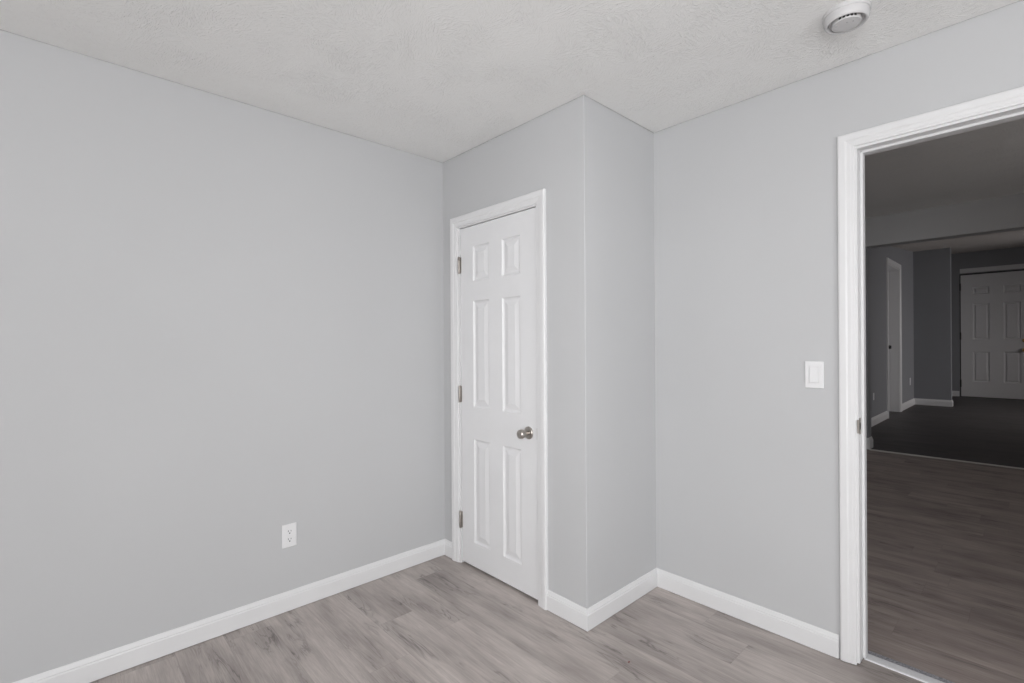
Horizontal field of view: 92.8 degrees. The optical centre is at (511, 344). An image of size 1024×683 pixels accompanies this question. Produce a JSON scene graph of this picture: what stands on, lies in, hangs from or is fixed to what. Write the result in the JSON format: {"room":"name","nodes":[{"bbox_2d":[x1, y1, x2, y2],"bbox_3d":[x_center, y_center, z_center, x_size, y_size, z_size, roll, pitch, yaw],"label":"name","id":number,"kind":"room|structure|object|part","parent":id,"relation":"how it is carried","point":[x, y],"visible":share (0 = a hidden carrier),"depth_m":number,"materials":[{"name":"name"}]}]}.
{"room":"empty bedroom","nodes":[
{"label":"empty bedroom","id":0,"kind":"room"},
{"bbox_2d":[0,29,444,682],"bbox_3d":[-1.961,0.091,1.695,5.275,2.446,0.120,0,0,-43],"label":"wall","id":1,"kind":"structure","parent":0,"point":[222,318],"depth_m":2.13,"materials":[{"name":"grey paint"}]},
{"bbox_2d":[13,539,444,682],"bbox_3d":[-2.083,1.265,1.484,4.559,0.094,0.013,0,0,-43],"label":"baseboard","id":2,"kind":"structure","parent":1,"relation":"attached to","point":[93,668],"depth_m":2.21,"materials":[{"name":"white wood"}]},
{"bbox_2d":[282,522,296,548],"bbox_3d":[-1.099,0.940,2.405,0.070,0.114,0.008,0,0,-43],"label":"power outlet","id":3,"kind":"object","parent":1,"relation":"attached to","point":[289,531],"visible":1,"depth_m":2.40,"materials":[{"name":"white plastic"}]},
{"bbox_2d":[286,536,292,542],"bbox_3d":[-1.097,0.959,2.404,0.034,0.027,0.003,0,0,-43],"label":"receptacle","id":4,"kind":"object","parent":3,"relation":"attached to","point":[289,539],"depth_m":2.40,"materials":[{"name":"white plastic"}]},
{"bbox_2d":[286,528,292,534],"bbox_3d":[-1.097,0.920,2.404,0.034,0.027,0.003,0,0,-43],"label":"receptacle","id":5,"kind":"object","parent":3,"relation":"attached to","point":[289,531],"depth_m":2.40,"materials":[{"name":"white plastic"}]},
{"bbox_2d":[0,0,1019,162],"bbox_3d":[-0.424,-1.185,0.034,5.275,0.100,4.657,0,0,-43],"label":"ceiling","id":6,"kind":"structure","parent":0,"point":[437,80],"depth_m":1.87,"materials":[{"name":"white paint"}]},
{"bbox_2d":[822,0,871,34],"bbox_3d":[1.151,-1.122,1.677,0.141,0.045,0.141,0,0,-43],"label":"smoke detector","id":7,"kind":"object","parent":6,"relation":"attached to","point":[847,16],"visible":1,"depth_m":1.65,"materials":[{"name":"plastic"}]},
{"bbox_2d":[443,95,655,608],"bbox_3d":[0.173,0.078,2.835,0.596,2.446,1.117,0,0,-43],"label":"wall","id":8,"kind":"structure","parent":0,"point":[594,164],"depth_m":2.37,"materials":[{"name":"grey paint"}]},
{"bbox_2d":[444,539,451,558],"bbox_3d":[-0.391,1.255,3.003,0.013,0.094,0.093,0,0,-43],"label":"baseboard","id":9,"kind":"structure","parent":8,"relation":"attached to","point":[448,544],"depth_m":2.99,"materials":[{"name":"white wood"}]},
{"bbox_2d":[458,207,537,599],"bbox_3d":[-0.105,0.297,2.679,0.105,1.980,0.652,0,0,-43],"label":"door","id":10,"kind":"structure","parent":8,"relation":"in","point":[498,517],"depth_m":2.66,"materials":[{"name":"white paint"}]},
{"bbox_3d":[0.059,0.451,2.474,0.066,0.049,0.049,0,0,-43],"label":"knob","id":11,"kind":"part","parent":10,"relation":"part of","materials":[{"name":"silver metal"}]},
{"bbox_2d":[450,188,547,609],"bbox_3d":[-0.064,0.268,2.714,0.118,2.070,0.784,0,0,-43],"label":"door frame","id":12,"kind":"structure","parent":8,"relation":"attached to","point":[537,199],"depth_m":2.48,"materials":[{"name":"white wood"}]},
{"bbox_2d":[546,568,656,631],"bbox_3d":[0.475,1.250,2.509,0.609,0.094,0.265,0,0,-43],"label":"baseboard","id":13,"kind":"structure","parent":8,"relation":"attached to","point":[586,619],"depth_m":2.33,"materials":[{"name":"white wood"}]},
{"bbox_2d":[90,396,1023,682],"bbox_3d":[4.915,1.297,4.290,18.870,0.050,5.840,0,0,-43],"label":"floor","id":14,"kind":"structure","parent":0,"point":[441,619],"depth_m":2.28,"materials":[{"name":"grey wood"}]},
{"bbox_2d":[864,651,954,682],"bbox_3d":[1.756,1.290,1.734,0.082,0.007,0.816,0,0,-43],"label":"threshold strip","id":15,"kind":"object","parent":14,"relation":"on","point":[878,659],"visible":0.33,"depth_m":1.94,"materials":[{"name":"metal"}]},
{"bbox_2d":[870,449,1023,469],"bbox_3d":[5.851,1.262,4.327,0.070,0.008,4.380,0,0,-43],"label":"floor strip","id":16,"kind":"object","parent":14,"relation":"on","point":[870,449],"visible":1,"depth_m":5.39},
{"bbox_2d":[654,0,1023,654],"bbox_3d":[1.891,-0.209,1.512,0.120,3.000,5.637,0,0,-43],"label":"wall","id":17,"kind":"structure","parent":0,"point":[746,197],"depth_m":2.21,"materials":[{"name":"grey paint"}]},
{"bbox_2d":[657,568,839,658],"bbox_3d":[1.061,1.246,2.316,0.013,0.094,0.842,0,0,-43],"label":"baseboard","id":18,"kind":"structure","parent":17,"relation":"attached to","point":[819,639],"depth_m":2.25,"materials":[{"name":"white wood"}]},
{"bbox_2d":[805,361,823,388],"bbox_3d":[1.283,0.126,2.070,0.012,0.114,0.070,0,0,-43],"label":"light switch","id":19,"kind":"object","parent":17,"relation":"attached to","point":[814,370],"visible":1,"depth_m":2.07,"materials":[{"name":"white plastic"}]},
{"bbox_3d":[1.283,0.126,2.070,0.004,0.073,0.037,0,0,-43],"label":"rocker frame","id":20,"kind":"part","parent":19,"relation":"part of","materials":[{"name":"white plastic"}]},
{"bbox_2d":[837,86,1023,664],"bbox_3d":[1.711,0.215,1.697,0.137,2.146,0.949,0,0,-43],"label":"door frame","id":21,"kind":"structure","parent":17,"relation":"attached to","point":[1006,106],"depth_m":1.97,"materials":[{"name":"wood"}]},
{"bbox_3d":[1.405,0.329,1.971,0.042,0.066,0.007,0,0,-43],"label":"strike plate","id":22,"kind":"part","parent":21,"relation":"part of","materials":[{"name":"metal"}]},
{"bbox_2d":[865,247,870,437],"bbox_3d":[3.953,-0.052,6.488,0.174,2.660,1.320,0,0,-43],"label":"wall","id":23,"kind":"structure","parent":0,"point":[867,249],"depth_m":5.97,"materials":[{"name":"grey paint"}]},
{"bbox_2d":[866,436,872,449],"bbox_3d":[4.001,1.206,6.431,0.193,0.136,1.219,0,0,-43],"label":"baseboard","id":24,"kind":"structure","parent":23,"relation":"attached to","point":[869,441],"depth_m":5.95,"materials":[{"name":"white wood"}]},
{"bbox_2d":[870,246,913,417],"bbox_3d":[7.216,-0.460,9.272,8.400,3.435,0.250,0,0,-43],"label":"wall","id":25,"kind":"structure","parent":0,"point":[878,255],"depth_m":8.28,"materials":[{"name":"grey paint"}]},
{"bbox_2d":[871,411,887,426],"bbox_3d":[5.347,1.201,7.342,3.020,0.129,0.018,0,0,-43],"label":"baseboard","id":26,"kind":"structure","parent":25,"relation":"attached to","point":[883,416],"depth_m":7.89,"materials":[{"name":"white wood"}]},
{"bbox_2d":[888,271,891,409],"bbox_3d":[6.808,-0.078,8.898,1.024,2.637,0.138,0,0,-43],"label":"door","id":27,"kind":"structure","parent":25,"relation":"in","point":[890,347],"depth_m":9.24,"materials":[{"name":"white paint"}]},
{"bbox_2d":[886,257,901,418],"bbox_3d":[6.830,-0.124,8.874,1.249,2.770,0.244,0,0,-43],"label":"door frame","id":28,"kind":"structure","parent":25,"relation":"attached to","point":[894,321],"depth_m":9.18,"materials":[{"name":"white wood"}]},
{"bbox_2d":[902,398,952,410],"bbox_3d":[8.171,1.183,9.570,1.650,0.129,0.600,0,0,-43],"label":"baseboard","id":29,"kind":"structure","parent":25,"relation":"attached to","point":[933,402],"depth_m":9.95,"materials":[{"name":"white wood"}]},
{"bbox_2d":[913,248,951,406],"bbox_3d":[8.697,-0.363,10.081,0.169,3.224,0.582,0,0,-43],"label":"wall","id":30,"kind":"structure","parent":0,"point":[932,296],"depth_m":10.01,"materials":[{"name":"grey paint"}]},
{"bbox_2d":[865,118,1023,217],"bbox_3d":[3.679,-1.595,3.156,4.751,0.100,5.840,0,0,-43],"label":"ceiling","id":31,"kind":"structure","parent":0,"point":[986,162],"depth_m":4.33,"materials":[{"name":"white paint"}]},
{"bbox_2d":[865,193,1023,247],"bbox_3d":[5.483,-1.391,4.833,0.175,0.362,5.840,0,0,-43],"label":"beam","id":32,"kind":"structure","parent":31,"relation":"attached to","point":[1003,213],"depth_m":5.40,"materials":[{"name":"grey paint"}]},
{"bbox_2d":[891,230,1023,253],"bbox_3d":[8.920,-1.887,7.540,8.550,0.827,5.120,0,0,-43],"label":"ceiling","id":33,"kind":"structure","parent":0,"point":[1010,239],"depth_m":9.05,"materials":[{"name":"grey paint"}]},
{"bbox_2d":[951,246,1023,396],"bbox_3d":[12.005,-0.495,10.400,0.150,3.448,5.120,0,0,-43],"label":"wall","id":34,"kind":"structure","parent":0,"point":[1015,255],"depth_m":11.67,"materials":[{"name":"grey paint"}]},
{"bbox_2d":[952,391,958,395],"bbox_3d":[10.566,1.169,11.835,0.018,0.129,0.445,0,0,-43],"label":"baseboard","id":35,"kind":"structure","parent":34,"relation":"attached to","point":[954,393],"depth_m":11.71,"materials":[{"name":"white wood"}]},
{"bbox_2d":[959,270,1023,398],"bbox_3d":[11.136,-0.222,11.214,0.165,2.888,1.239,0,0,-43],"label":"door","id":36,"kind":"structure","parent":34,"relation":"in","point":[992,304],"depth_m":11.26,"materials":[{"name":"white paint"}]},
{"bbox_2d":[960,264,1023,399],"bbox_3d":[11.212,-0.292,11.201,0.122,3.050,1.355,0,0,-43],"label":"door frame","id":37,"kind":"structure","parent":34,"relation":"attached to","point":[1014,266],"depth_m":11.35,"materials":[{"name":"white wood"}]}
]}

